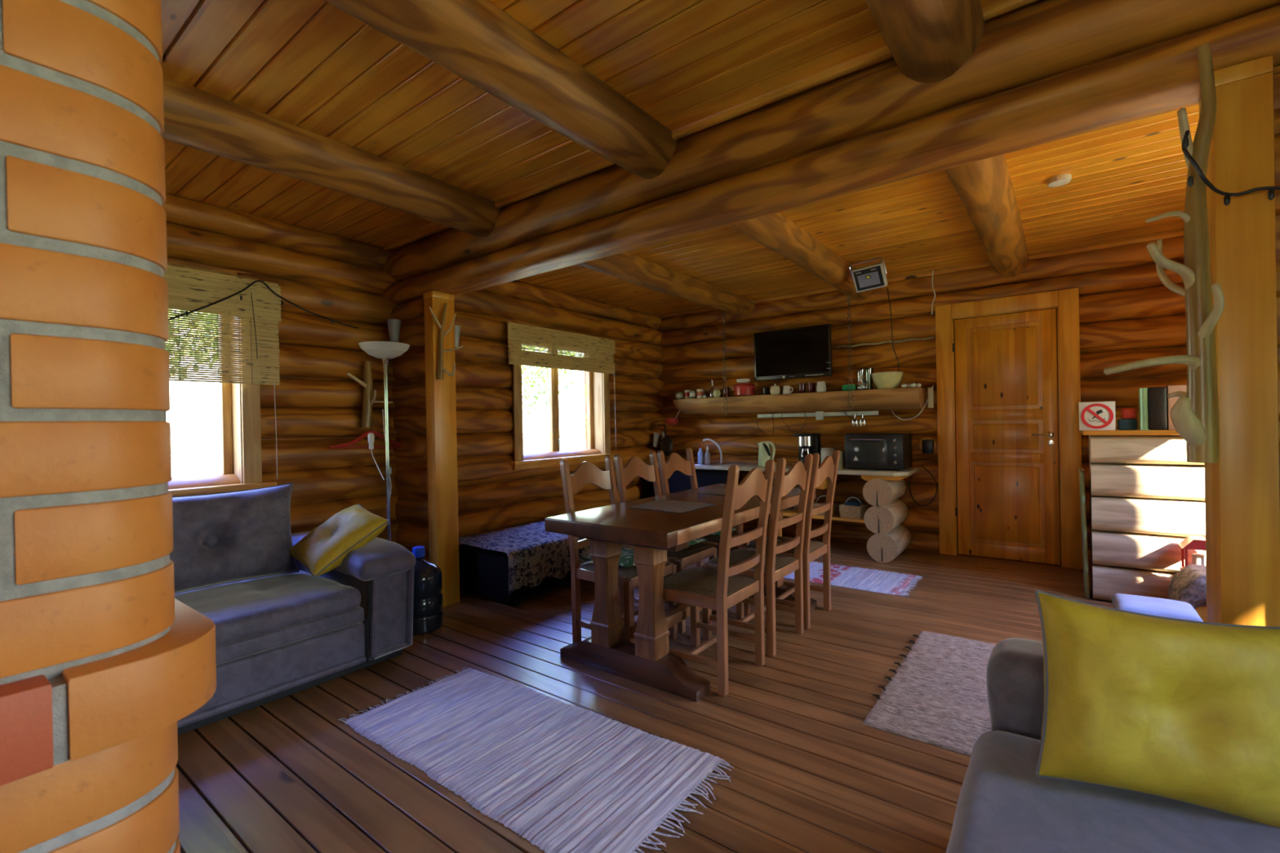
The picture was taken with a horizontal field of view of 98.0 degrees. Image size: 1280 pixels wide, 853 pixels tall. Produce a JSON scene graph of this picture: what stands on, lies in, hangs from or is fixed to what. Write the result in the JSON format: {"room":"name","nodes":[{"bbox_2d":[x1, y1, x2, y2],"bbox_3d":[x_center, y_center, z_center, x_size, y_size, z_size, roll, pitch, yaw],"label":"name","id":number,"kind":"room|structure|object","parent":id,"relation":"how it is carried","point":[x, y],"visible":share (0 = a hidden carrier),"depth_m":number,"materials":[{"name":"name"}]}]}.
{"room":"traditional dwelling","nodes":[
{"label":"traditional dwelling","id":0,"kind":"room"},
{"bbox_2d":[391,297,429,560],"bbox_3d":[-1.653,0.166,4.190,0.587,2.213,0.246,-1,0,37],"label":"wall","id":1,"kind":"structure","parent":0,"point":[409,388],"depth_m":4.08,"materials":[{"name":"brown wood"}]},
{"bbox_2d":[386,319,400,342],"bbox_3d":[-1.768,-0.674,4.038,0.121,0.193,0.096,-1,0,-22],"label":"wall lamp","id":2,"kind":"object","parent":1,"relation":"attached to","point":[393,325],"visible":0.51,"depth_m":4.00,"materials":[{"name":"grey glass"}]},
{"bbox_2d":[454,325,461,351],"bbox_3d":[-1.400,-0.651,4.160,0.121,0.193,0.096,-1,0,-22],"label":"wall lamp","id":3,"kind":"object","parent":1,"relation":"attached to","point":[457,328],"visible":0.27,"depth_m":4.14,"materials":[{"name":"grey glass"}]},
{"bbox_2d":[381,5,1279,303],"bbox_3d":[0.358,-1.054,2.648,5.587,0.164,0.302,-1,0,37],"label":"log","id":4,"kind":"object","parent":1,"relation":"on","point":[1161,77],"visible":0.93,"depth_m":2.04,"materials":[{"name":"brown wood"}]},
{"bbox_2d":[382,0,1279,281],"bbox_3d":[0.356,-1.274,2.650,5.587,0.269,0.292,-1,0,37],"label":"log","id":5,"kind":"object","parent":4,"relation":"on","point":[1042,39],"visible":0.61,"depth_m":2.16,"materials":[{"name":"brown wood"}]},
{"bbox_2d":[161,193,666,544],"bbox_3d":[-2.261,-0.040,3.881,0.292,2.656,8.480,-1,0,37],"label":"wall","id":6,"kind":"structure","parent":0,"point":[318,406],"depth_m":4.07,"materials":[{"name":"brown wood"}]},
{"bbox_2d":[167,262,276,496],"bbox_3d":[-2.866,-0.238,2.994,0.300,1.355,1.500,-1,0,37],"label":"window","id":7,"kind":"structure","parent":6,"relation":"in","point":[239,403],"depth_m":3.45,"materials":[{"name":"brown wood"}]},
{"bbox_2d":[163,265,281,479],"bbox_3d":[-2.771,-0.276,2.899,0.043,1.237,1.630,-1,0,37],"label":"bamboo blind","id":8,"kind":"object","parent":7,"relation":"attached to","point":[188,289],"visible":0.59,"depth_m":3.30,"materials":[{"name":"beige wood"}]},
{"bbox_2d":[164,307,279,385],"bbox_3d":[-2.778,-0.564,2.898,0.003,0.625,1.608,-1,0,37],"label":"curtain","id":9,"kind":"object","parent":8,"relation":"hanging from","point":[273,314],"depth_m":3.31,"materials":[{"name":"brown wood"}]},
{"bbox_2d":[168,280,358,328],"bbox_3d":[-2.299,-0.731,3.446,0.051,0.339,1.105,-1,0,37],"label":"string lights","id":10,"kind":"object","parent":8,"relation":"hanging from","point":[187,313],"visible":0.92,"depth_m":3.38,"materials":[{"name":"plastic"}]},
{"bbox_2d":[346,360,392,427],"bbox_3d":[-1.935,-0.229,3.933,0.168,0.476,0.307,-1,0,37],"label":"coat rack","id":11,"kind":"object","parent":6,"relation":"attached to","point":[367,400],"visible":0.96,"depth_m":3.97,"materials":[{"name":"brown wood"}]},
{"bbox_2d":[328,420,402,448],"bbox_3d":[-1.924,0.057,3.927,0.032,0.204,0.513,-1,0,37],"label":"hanger","id":12,"kind":"object","parent":11,"relation":"hanging from","point":[344,446],"visible":0.93,"depth_m":3.90,"materials":[{"name":"red wood"}]},
{"bbox_2d":[509,322,617,470],"bbox_3d":[-0.817,-0.287,5.713,0.300,1.355,1.470,-1,0,37],"label":"window","id":13,"kind":"structure","parent":6,"relation":"in","point":[597,384],"depth_m":5.76,"materials":[{"name":"brown wood"}]},
{"bbox_2d":[506,321,616,449],"bbox_3d":[-0.729,-0.344,5.606,0.048,1.217,1.512,-1,0,37],"label":"bamboo blind","id":14,"kind":"object","parent":13,"relation":"attached to","point":[518,332],"visible":1,"depth_m":5.50,"materials":[{"name":"beige wood"}]},
{"bbox_2d":[507,334,613,361],"bbox_3d":[-0.741,-0.767,5.606,0.003,0.336,1.490,-1,0,37],"label":"curtain","id":15,"kind":"object","parent":14,"relation":"hanging from","point":[593,344],"depth_m":5.51,"materials":[{"name":"brown wood"}]},
{"bbox_2d":[653,424,672,456],"bbox_3d":[0.236,0.169,6.847,0.232,0.391,0.250,-1,0,37],"label":"frying pan","id":16,"kind":"object","parent":6,"relation":"hanging from","point":[666,444],"visible":0.92,"depth_m":6.80,"materials":[{"name":"metal"}]},
{"bbox_2d":[381,0,1036,251],"bbox_3d":[0.265,-1.367,2.531,5.587,0.035,0.030,-1,0,37],"label":"trim","id":17,"kind":"structure","parent":6,"relation":"attached to","point":[1001,6],"depth_m":2.36,"materials":[{"name":"brown wood"}]},
{"bbox_2d":[175,531,1114,852],"bbox_3d":[0.054,1.272,2.192,5.787,0.060,8.530,-1,0,37],"label":"floor","id":18,"kind":"structure","parent":0,"point":[282,775],"depth_m":2.24,"materials":[{"name":"wood"}]},
{"bbox_2d":[0,0,216,852],"bbox_3d":[-1.176,-0.039,0.400,0.882,2.620,1.224,-1,0,37],"label":"brick fireplace","id":19,"kind":"object","parent":18,"relation":"on","point":[101,662],"visible":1,"depth_m":0.55,"materials":[{"name":"brick"}]},
{"bbox_2d":[169,483,416,735],"bbox_3d":[-2.443,0.806,2.359,1.115,0.941,2.614,-1,0,37],"label":"sofa","id":20,"kind":"object","parent":18,"relation":"on","point":[282,630],"visible":0.52,"depth_m":2.79,"materials":[{"name":"grey fabric"}]},
{"bbox_2d":[169,484,297,593],"bbox_3d":[-2.212,0.583,2.867,0.281,0.496,0.800,-1,0,37],"label":"cushion","id":21,"kind":"object","parent":20,"relation":"on","point":[231,541],"depth_m":2.88,"materials":[{"name":"grey fabric"}]},
{"bbox_2d":[290,504,390,577],"bbox_3d":[-1.671,0.618,3.086,0.463,0.306,0.378,-1,0,43],"label":"cushion","id":22,"kind":"object","parent":20,"relation":"on","point":[324,548],"visible":0.94,"depth_m":2.99,"materials":[{"name":"yellow fabric"}]},
{"bbox_2d":[358,341,409,541],"bbox_3d":[-1.625,0.371,3.585,0.302,1.795,0.302,-1,0,37],"label":"floor lamp","id":23,"kind":"object","parent":18,"relation":"on","point":[385,350],"visible":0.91,"depth_m":3.58,"materials":[{"name":"metal"}]},
{"bbox_2d":[412,546,442,635],"bbox_3d":[-1.375,1.005,3.471,0.268,0.511,0.268,-1,0,37],"label":"water bottle","id":24,"kind":"object","parent":18,"relation":"on","point":[428,580],"visible":0.62,"depth_m":3.38,"materials":[{"name":"plastic"}]},
{"bbox_2d":[422,290,460,607],"bbox_3d":[-1.407,0.161,3.958,0.117,2.205,0.175,-1,0,37],"label":"wooden post","id":25,"kind":"object","parent":18,"relation":"on","point":[441,399],"visible":0.8,"depth_m":3.91,"materials":[{"name":"brown wood"}]},
{"bbox_2d":[428,302,462,379],"bbox_3d":[-1.355,-0.595,3.862,0.227,0.536,0.101,-1,0,-35],"label":"coat rack","id":26,"kind":"object","parent":25,"relation":"attached to","point":[440,362],"visible":1,"depth_m":3.87,"materials":[{"name":"brown wood"}]},
{"bbox_2d":[458,543,581,606],"bbox_3d":[-0.591,1.065,4.734,0.690,0.360,1.880,-1,0,37],"label":"bench","id":27,"kind":"object","parent":18,"relation":"on","point":[482,571],"visible":0.28,"depth_m":3.96,"materials":[{"name":"black fabric"}]},
{"bbox_2d":[458,520,633,595],"bbox_3d":[-0.573,0.982,4.719,0.728,0.299,1.940,-1,0,37],"label":"quilt","id":28,"kind":"object","parent":27,"relation":"on","point":[534,553],"visible":0.36,"depth_m":4.06,"materials":[{"name":"fabric"}]},
{"bbox_2d":[336,666,733,852],"bbox_3d":[-0.463,1.243,2.203,1.583,0.014,0.730,-1,0,37],"label":"rag rug","id":29,"kind":"object","parent":18,"relation":"on","point":[563,777],"visible":1,"depth_m":2.06,"materials":[{"name":"fabric"}]},
{"bbox_2d":[560,454,677,643],"bbox_3d":[-0.126,0.711,3.235,0.514,1.060,0.440,-1,0,38],"label":"dining chair","id":30,"kind":"object","parent":18,"relation":"on","point":[586,472],"visible":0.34,"depth_m":3.18,"materials":[{"name":"brown wood"}]},
{"bbox_2d":[580,547,635,567],"bbox_3d":[-0.102,0.751,3.221,0.360,0.039,0.340,-1,0,37],"label":"seat pad","id":31,"kind":"object","parent":30,"relation":"on","point":[626,558],"visible":0.34,"depth_m":3.14,"materials":[{"name":"green fabric"}]},
{"bbox_2d":[613,451,716,633],"bbox_3d":[0.169,0.704,3.642,0.514,1.060,0.440,-1,0,37],"label":"dining chair","id":32,"kind":"object","parent":18,"relation":"on","point":[635,466],"visible":0.35,"depth_m":3.60,"materials":[{"name":"brown wood"}]},
{"bbox_2d":[544,483,817,702],"bbox_3d":[0.386,0.843,3.393,0.860,0.776,1.860,-1,0,37],"label":"dining table","id":33,"kind":"object","parent":18,"relation":"on","point":[648,661],"visible":0.66,"depth_m":2.78,"materials":[{"name":"brown wood"}]},
{"bbox_2d":[626,499,715,512],"bbox_3d":[0.180,0.454,3.203,0.394,0.005,0.371,-1,0,37],"label":"placemat","id":34,"kind":"object","parent":33,"relation":"on","point":[677,506],"visible":1,"depth_m":3.19,"materials":[{"name":"fabric"}]},
{"bbox_2d":[696,488,725,494],"bbox_3d":[0.625,0.444,3.794,0.393,0.005,0.331,-1,0,37],"label":"placemat","id":35,"kind":"object","parent":33,"relation":"on","point":[717,491],"visible":0.38,"depth_m":3.81,"materials":[{"name":"fabric"}]},
{"bbox_2d":[657,448,750,569],"bbox_3d":[0.461,0.697,4.047,0.514,1.060,0.440,-1,0,37],"label":"dining chair","id":36,"kind":"object","parent":18,"relation":"on","point":[674,462],"visible":0.27,"depth_m":4.11,"materials":[{"name":"brown wood"}]},
{"bbox_2d":[663,459,775,697],"bbox_3d":[0.367,0.703,2.812,0.514,1.060,0.440,-1,0,37],"label":"dining chair","id":37,"kind":"object","parent":18,"relation":"on","point":[728,588],"visible":0.93,"depth_m":2.69,"materials":[{"name":"brown wood"}]},
{"bbox_2d":[702,453,813,657],"bbox_3d":[0.691,0.696,3.233,0.514,1.060,0.440,-1,0,38],"label":"dining chair","id":38,"kind":"object","parent":18,"relation":"on","point":[776,566],"visible":0.77,"depth_m":3.11,"materials":[{"name":"brown wood"}]},
{"bbox_2d":[640,460,919,563],"bbox_3d":[1.290,0.810,5.890,2.930,0.790,0.643,-1,0,37],"label":"kitchen counter","id":39,"kind":"object","parent":18,"relation":"on","point":[883,489],"depth_m":5.00,"materials":[{"name":"brown wood"}]},
{"bbox_2d":[702,438,722,462],"bbox_3d":[0.828,0.278,6.353,0.220,0.288,0.038,-1,0,7],"label":"tap","id":40,"kind":"object","parent":39,"relation":"on","point":[706,439],"depth_m":6.34,"materials":[{"name":"silver metal"}]},
{"bbox_2d":[693,438,732,466],"bbox_3d":[0.701,0.366,6.347,0.570,0.458,0.430,-1,0,37],"label":"sink","id":41,"kind":"object","parent":39,"relation":"in","point":[712,464],"visible":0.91,"depth_m":6.33,"materials":[{"name":"metal"}]},
{"bbox_2d":[697,444,703,463],"bbox_3d":[0.686,0.308,6.313,0.064,0.215,0.063,-1,0,37],"label":"soap bottle","id":42,"kind":"object","parent":41,"relation":"on","point":[700,454],"visible":1,"depth_m":6.29,"materials":[{"name":"blue plastic"}]},
{"bbox_2d":[757,440,775,466],"bbox_3d":[1.315,0.283,5.826,0.151,0.264,0.179,-1,0,-8],"label":"electric kettle","id":43,"kind":"object","parent":39,"relation":"on","point":[765,454],"visible":0.84,"depth_m":5.78,"materials":[{"name":"green plastic"}]},
{"bbox_2d":[645,460,919,476],"bbox_3d":[1.299,0.432,5.910,2.930,0.035,0.590,-1,0,37],"label":"countertop","id":44,"kind":"structure","parent":39,"relation":"on","point":[742,466],"depth_m":5.19,"materials":[{"name":"stone"}]},
{"bbox_2d":[793,432,821,466],"bbox_3d":[1.686,0.238,5.621,0.200,0.340,0.240,-1,0,37],"label":"coffee maker","id":45,"kind":"object","parent":39,"relation":"on","point":[807,442],"visible":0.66,"depth_m":5.56,"materials":[{"name":"black plastic"}]},
{"bbox_2d":[782,509,864,523],"bbox_3d":[1.676,0.871,5.652,1.350,0.025,0.500,-1,0,37],"label":"shelf","id":46,"kind":"object","parent":39,"relation":"attached to","point":[788,513],"depth_m":5.31,"materials":[{"name":"brown wood"}]},
{"bbox_2d":[813,495,839,515],"bbox_3d":[1.807,0.765,5.451,0.226,0.183,0.241,-1,0,37],"label":"basket","id":47,"kind":"object","parent":39,"relation":"on","point":[835,505],"visible":0.44,"depth_m":5.40,"materials":[{"name":"wicker"}]},
{"bbox_2d":[820,448,835,462],"bbox_3d":[1.855,0.308,5.495,0.136,0.195,0.135,-1,0,37],"label":"storage jar","id":48,"kind":"object","parent":39,"relation":"on","point":[824,452],"visible":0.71,"depth_m":5.45,"materials":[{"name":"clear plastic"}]},
{"bbox_2d":[838,497,867,519],"bbox_3d":[2.019,0.759,5.267,0.206,0.187,0.241,-1,0,37],"label":"basket","id":49,"kind":"object","parent":39,"relation":"on","point":[846,511],"visible":0.8,"depth_m":5.18,"materials":[{"name":"wicker"}]},
{"bbox_2d":[844,500,863,506],"bbox_3d":[2.023,0.738,5.265,0.138,0.067,0.183,-1,0,37],"label":"folded cloth","id":50,"kind":"object","parent":49,"relation":"in","point":[851,503],"visible":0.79,"depth_m":5.21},
{"bbox_2d":[844,432,911,471],"bbox_3d":[2.216,0.232,5.196,0.510,0.335,0.401,-1,0,37],"label":"oven","id":51,"kind":"object","parent":39,"relation":"on","point":[877,451],"visible":0.98,"depth_m":5.05,"materials":[{"name":"black metal"}]},
{"bbox_2d":[908,465,937,506],"bbox_3d":[2.630,0.553,5.177,0.241,0.380,0.034,-1,0,31],"label":"power cable","id":52,"kind":"object","parent":39,"relation":"attached to","point":[922,465],"visible":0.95,"depth_m":5.17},
{"bbox_2d":[742,449,839,629],"bbox_3d":[0.987,0.689,3.619,0.514,1.060,0.440,-1,0,37],"label":"dining chair","id":53,"kind":"object","parent":18,"relation":"on","point":[812,549],"visible":0.55,"depth_m":3.50,"materials":[{"name":"brown wood"}]},
{"bbox_2d":[784,561,922,595],"bbox_3d":[1.556,1.196,4.546,1.289,0.014,0.646,-1,0,37],"label":"rag rug","id":54,"kind":"object","parent":18,"relation":"on","point":[859,578],"visible":0.68,"depth_m":4.36,"materials":[{"name":"fabric"}]},
{"bbox_2d":[862,631,996,755],"bbox_3d":[1.566,1.202,2.573,0.760,0.015,1.240,-1,0,37],"label":"sisal rug","id":55,"kind":"object","parent":18,"relation":"on","point":[937,695],"visible":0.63,"depth_m":2.50,"materials":[{"name":"fabric"}]},
{"bbox_2d":[1079,468,1089,599],"bbox_3d":[3.150,0.731,3.951,0.043,0.890,0.360,-1,0,37],"label":"board","id":56,"kind":"object","parent":18,"relation":"on","point":[1082,480],"visible":1,"depth_m":3.81,"materials":[{"name":"brown wood"}]},
{"bbox_2d":[945,637,1279,852],"bbox_3d":[0.838,0.808,0.154,1.537,0.796,2.838,-1,0,37],"label":"sofa","id":57,"kind":"object","parent":18,"relation":"on","point":[1002,806],"visible":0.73,"depth_m":1.17,"materials":[{"name":"grey fabric"}]},
{"bbox_2d":[1035,590,1279,827],"bbox_3d":[1.141,0.609,1.226,0.498,0.437,0.252,-1,0,20],"label":"cushion","id":58,"kind":"object","parent":57,"relation":"on","point":[1185,711],"visible":1,"depth_m":1.16,"materials":[{"name":"yellow fabric"}]},
{"bbox_2d":[1111,593,1203,622],"bbox_3d":[2.754,1.064,2.978,0.336,0.246,0.322,-1,0,37],"label":"stool","id":59,"kind":"object","parent":18,"relation":"on","point":[1164,607],"visible":0.59,"depth_m":2.93,"materials":[{"name":"grey fabric"}]},
{"bbox_2d":[1177,535,1205,573],"bbox_3d":[3.377,0.924,3.364,0.160,0.500,0.150,-1,0,37],"label":"lantern","id":60,"kind":"object","parent":18,"relation":"on","point":[1191,542],"visible":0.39,"depth_m":3.35,"materials":[{"name":"metal"}]},
{"bbox_2d":[1191,553,1205,566],"bbox_3d":[3.375,0.816,3.364,0.060,0.095,0.060,-1,0,37],"label":"candle","id":61,"kind":"object","parent":60,"relation":"on","point":[1197,559],"depth_m":3.35,"materials":[{"name":"white wax"}]},
{"bbox_2d":[1195,605,1207,622],"bbox_3d":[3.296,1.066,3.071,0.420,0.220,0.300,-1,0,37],"label":"chair","id":62,"kind":"object","parent":18,"relation":"on","point":[1202,611],"visible":0.02,"depth_m":3.05,"materials":[{"name":"brown wood"}]},
{"bbox_2d":[1166,564,1206,608],"bbox_3d":[3.270,0.924,3.070,0.517,0.255,0.398,-1,0,37],"label":"sheepskin","id":63,"kind":"object","parent":62,"relation":"on","point":[1189,586],"visible":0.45,"depth_m":3.08,"materials":[{"name":"fur"}]},
{"bbox_2d":[1198,54,1279,626],"bbox_3d":[1.730,0.106,1.607,0.115,2.210,0.195,-1,0,37],"label":"wooden post","id":64,"kind":"object","parent":18,"relation":"on","point":[1242,500],"visible":0.58,"depth_m":1.53,"materials":[{"name":"brown wood"}]},
{"bbox_2d":[1103,43,1224,462],"bbox_3d":[1.470,-0.462,1.539,0.327,1.124,0.189,-1,0,-26],"label":"coat rack","id":65,"kind":"object","parent":64,"relation":"attached to","point":[1194,415],"visible":0.98,"depth_m":1.52,"materials":[{"name":"brown wood"}]},
{"bbox_2d":[1181,129,1279,205],"bbox_3d":[1.593,-0.699,1.491,0.259,0.217,0.055,-1,0,8],"label":"string lights","id":66,"kind":"object","parent":65,"relation":"attached to","point":[1184,145],"visible":1,"depth_m":1.49,"materials":[{"name":"plastic"}]},
{"bbox_2d":[160,0,1199,315],"bbox_3d":[-0.013,-1.403,2.163,6.187,0.050,8.880,-1,0,37],"label":"ceiling","id":67,"kind":"structure","parent":0,"point":[313,65],"depth_m":2.59,"materials":[{"name":"brown wood"}]},
{"bbox_2d":[161,75,505,237],"bbox_3d":[-2.333,-1.297,1.665,0.290,0.294,4.790,-1,0,37],"label":"ceiling beam","id":68,"kind":"structure","parent":67,"relation":"attached to","point":[194,117],"depth_m":2.57,"materials":[{"name":"brown wood"}]},
{"bbox_2d":[324,0,681,179],"bbox_3d":[-1.312,-1.313,0.896,0.301,0.287,4.790,-1,0,37],"label":"ceiling beam","id":69,"kind":"structure","parent":67,"relation":"attached to","point":[477,41],"depth_m":1.96,"materials":[{"name":"brown wood"}]},
{"bbox_2d":[578,252,755,316],"bbox_3d":[0.170,-1.353,4.994,0.274,0.277,3.500,-1,0,37],"label":"ceiling beam","id":70,"kind":"structure","parent":67,"relation":"attached to","point":[625,266],"depth_m":4.96,"materials":[{"name":"brown wood"}]},
{"bbox_2d":[722,311,727,415],"bbox_3d":[0.924,-0.704,6.084,0.055,1.174,0.020,-1,0,37],"label":"chain","id":71,"kind":"object","parent":70,"relation":"hanging from","point":[723,311],"visible":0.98,"depth_m":6.08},
{"bbox_2d":[728,212,872,300],"bbox_3d":[1.192,-1.376,4.224,0.271,0.275,3.500,-1,0,37],"label":"ceiling beam","id":72,"kind":"structure","parent":67,"relation":"attached to","point":[777,233],"depth_m":4.08,"materials":[{"name":"brown wood"}]},
{"bbox_2d":[847,293,853,411],"bbox_3d":[1.990,-0.722,5.281,0.055,1.174,0.020,-1,0,37],"label":"chain","id":73,"kind":"object","parent":72,"relation":"hanging from","point":[847,293],"visible":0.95,"depth_m":5.28,"materials":[{"name":"metal"}]},
{"bbox_2d":[673,386,925,414],"bbox_3d":[1.511,-0.238,5.882,2.660,0.196,0.346,-1,0,37],"label":"shelf","id":74,"kind":"object","parent":73,"relation":"hanging from","point":[900,398],"visible":0.99,"depth_m":5.57,"materials":[{"name":"brown wood"}]},
{"bbox_2d":[665,409,679,424],"bbox_3d":[0.387,-0.113,6.594,0.164,0.179,0.106,-1,0,37],"label":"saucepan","id":75,"kind":"object","parent":74,"relation":"hanging from","point":[671,420],"visible":1,"depth_m":6.56,"materials":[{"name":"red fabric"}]},
{"bbox_2d":[733,383,755,396],"bbox_3d":[1.146,-0.401,6.116,0.230,0.140,0.230,-1,0,-8],"label":"casserole","id":76,"kind":"object","parent":74,"relation":"on","point":[740,389],"visible":0.98,"depth_m":6.03,"materials":[{"name":"metal"}]},
{"bbox_2d":[769,383,780,394],"bbox_3d":[1.422,-0.394,5.859,0.104,0.116,0.103,-1,0,37],"label":"sugar bowl","id":77,"kind":"object","parent":74,"relation":"on","point":[775,389],"visible":0.95,"depth_m":5.82,"materials":[{"name":"beige ceramic"}]},
{"bbox_2d":[816,381,826,392],"bbox_3d":[1.815,-0.395,5.575,0.100,0.105,0.098,-1,0,37],"label":"mug","id":78,"kind":"object","parent":74,"relation":"on","point":[821,387],"visible":0.9,"depth_m":5.54,"materials":[{"name":"white ceramic"}]},
{"bbox_2d":[871,371,903,389],"bbox_3d":[2.318,-0.427,5.220,0.276,0.152,0.276,-1,0,37],"label":"mixing bowl","id":79,"kind":"object","parent":74,"relation":"on","point":[888,380],"visible":0.94,"depth_m":5.13,"materials":[{"name":"beige ceramic"}]},
{"bbox_2d":[848,257,888,292],"bbox_3d":[1.928,-1.270,4.687,0.288,0.238,0.166,-1,0,41],"label":"floodlight","id":80,"kind":"object","parent":72,"relation":"hanging from","point":[871,277],"visible":1,"depth_m":4.65,"materials":[{"name":"grey paint"}]},
{"bbox_2d":[886,287,898,371],"bbox_3d":[2.259,-0.804,4.978,0.053,0.713,0.801,-1,0,31],"label":"power cable","id":81,"kind":"object","parent":80,"relation":"hanging from","point":[886,287],"visible":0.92,"depth_m":5.08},
{"bbox_2d":[865,0,985,83],"bbox_3d":[-0.321,-1.325,0.149,0.291,0.286,4.790,-1,0,37],"label":"ceiling beam","id":82,"kind":"structure","parent":67,"relation":"attached to","point":[929,41],"depth_m":1.76,"materials":[{"name":"brown wood"}]},
{"bbox_2d":[944,154,1028,277],"bbox_3d":[2.186,-1.388,3.475,0.274,0.271,3.500,-1,0,37],"label":"ceiling beam","id":83,"kind":"structure","parent":67,"relation":"attached to","point":[984,187],"depth_m":3.31,"materials":[{"name":"brown wood"}]},
{"bbox_2d":[1046,173,1071,186],"bbox_3d":[2.412,-1.410,3.204,0.116,0.035,0.116,-1,0,37],"label":"smoke detector","id":84,"kind":"object","parent":67,"relation":"attached to","point":[1060,180],"visible":1,"depth_m":3.17,"materials":[{"name":"white plastic"}]},
{"bbox_2d":[657,235,1186,568],"bbox_3d":[2.537,-0.118,5.518,5.787,2.694,0.291,-1,0,37],"label":"wall","id":85,"kind":"structure","parent":0,"point":[1127,314],"depth_m":5.36,"materials":[{"name":"brown wood"}]},
{"bbox_2d":[653,431,664,448],"bbox_3d":[0.250,0.219,6.844,0.015,0.320,0.290,-1,0,37],"label":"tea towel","id":86,"kind":"object","parent":85,"relation":"hanging from","point":[655,437],"visible":0.71,"depth_m":6.77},
{"bbox_2d":[754,324,831,381],"bbox_3d":[1.640,-0.767,5.915,0.830,0.520,0.216,-1,0,37],"label":"television","id":87,"kind":"object","parent":85,"relation":"attached to","point":[805,352],"visible":1,"depth_m":5.81,"materials":[{"name":"black plastic"}]},
{"bbox_2d":[756,409,879,435],"bbox_3d":[1.712,-0.027,5.483,1.205,0.252,0.048,-1,0,37],"label":"utensil rail","id":88,"kind":"object","parent":85,"relation":"attached to","point":[819,415],"visible":1,"depth_m":5.43,"materials":[{"name":"metal"}]},
{"bbox_2d":[835,336,934,347],"bbox_3d":[2.372,-0.820,5.442,0.904,0.031,0.028,-1,0,37],"label":"rope","id":89,"kind":"object","parent":85,"relation":"attached to","point":[931,337],"visible":0.98,"depth_m":5.39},
{"bbox_2d":[658,231,1183,318],"bbox_3d":[2.438,-1.421,5.416,5.587,0.030,0.035,-1,0,37],"label":"trim","id":90,"kind":"structure","parent":85,"relation":"attached to","point":[1178,233],"depth_m":4.98,"materials":[{"name":"brown wood"}]},
{"bbox_2d":[919,437,936,453],"bbox_3d":[2.668,0.176,5.181,0.140,0.150,0.120,-1,0,37],"label":"wall socket","id":91,"kind":"object","parent":85,"relation":"attached to","point":[927,445],"visible":1,"depth_m":5.13,"materials":[{"name":"black plastic"}]},
{"bbox_2d":[928,387,933,408],"bbox_3d":[2.680,-0.264,5.132,0.040,0.190,0.050,-1,0,37],"label":"power adapter","id":92,"kind":"object","parent":85,"relation":"attached to","point":[931,394],"visible":1,"depth_m":5.11,"materials":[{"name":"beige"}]},
{"bbox_2d":[935,288,1083,568],"bbox_3d":[3.218,0.024,4.905,1.045,2.295,0.214,-1,0,37],"label":"door","id":93,"kind":"structure","parent":85,"relation":"in","point":[997,357],"depth_m":4.84,"materials":[{"name":"brown wood"}]},
{"bbox_2d":[1056,310,1061,561],"bbox_3d":[3.335,0.018,5.007,1.100,2.300,0.030,-1,0,37],"label":"door frame","id":94,"kind":"structure","parent":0,"point":[1056,310],"depth_m":4.79,"materials":[{"name":"brown wood"}]},
{"bbox_2d":[1080,429,1205,600],"bbox_3d":[3.683,0.592,3.541,1.355,1.150,0.470,-1,0,37],"label":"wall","id":95,"kind":"structure","parent":0,"point":[1146,498],"depth_m":3.61,"materials":[{"name":"brown wood"}]},
{"bbox_2d":[1079,401,1115,430],"bbox_3d":[3.112,-0.071,3.792,0.192,0.194,0.010,-1,0,37],"label":"prohibition sign","id":96,"kind":"object","parent":95,"relation":"on","point":[1093,415],"visible":0.99,"depth_m":3.79,"materials":[{"name":"white plastic"}]},
{"bbox_2d":[1117,408,1137,430],"bbox_3d":[3.295,-0.049,3.765,0.093,0.144,0.104,-1,0,37],"label":"storage box","id":97,"kind":"object","parent":95,"relation":"on","point":[1128,421],"visible":1,"depth_m":3.72,"materials":[{"name":"teal plastic"}]},
{"bbox_2d":[1138,386,1167,430],"bbox_3d":[3.372,-0.118,3.668,0.133,0.279,0.140,-1,0,37],"label":"tin","id":98,"kind":"object","parent":95,"relation":"on","point":[1153,407],"visible":1,"depth_m":3.61,"materials":[{"name":"black metal"}]},
{"bbox_2d":[1165,384,1186,430],"bbox_3d":[3.500,-0.123,3.584,0.162,0.284,0.140,-1,0,37],"label":"cardboard box","id":99,"kind":"object","parent":95,"relation":"on","point":[1170,388],"visible":0.33,"depth_m":3.57,"materials":[{"name":"cardboard"}]},
{"bbox_2d":[1272,66,1279,498],"bbox_3d":[2.225,0.103,1.268,1.075,2.212,0.250,-1,0,37],"label":"wall","id":100,"kind":"structure","parent":0,"point":[1276,71],"depth_m":1.51,"materials":[{"name":"brown wood"}]},
{"label":"outside","id":101,"kind":"structure","parent":0,"visible":0},
{"bbox_2d":[171,438,585,477],"bbox_3d":[0.036,1.875,0.006,120.000,0.050,120.000,-1,0,37],"label":"ground","id":102,"kind":"structure","parent":101,"point":[200,464],"depth_m":39.73,"materials":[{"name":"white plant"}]},
{"bbox_2d":[164,308,218,379],"bbox_3d":[-6.079,-0.982,6.233,3.382,5.858,3.435,-1,0,37],"label":"tree","id":103,"kind":"object","parent":102,"relation":"on","point":[168,308],"visible":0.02,"depth_m":6.68,"materials":[{"name":"green plant"}]},
{"bbox_2d":[521,345,583,453],"bbox_3d":[-2.635,-1.248,11.953,3.364,6.219,3.442,-1,0,37],"label":"tree","id":104,"kind":"object","parent":102,"relation":"on","point":[526,393],"visible":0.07,"depth_m":12.05,"materials":[{"name":"green plant"}]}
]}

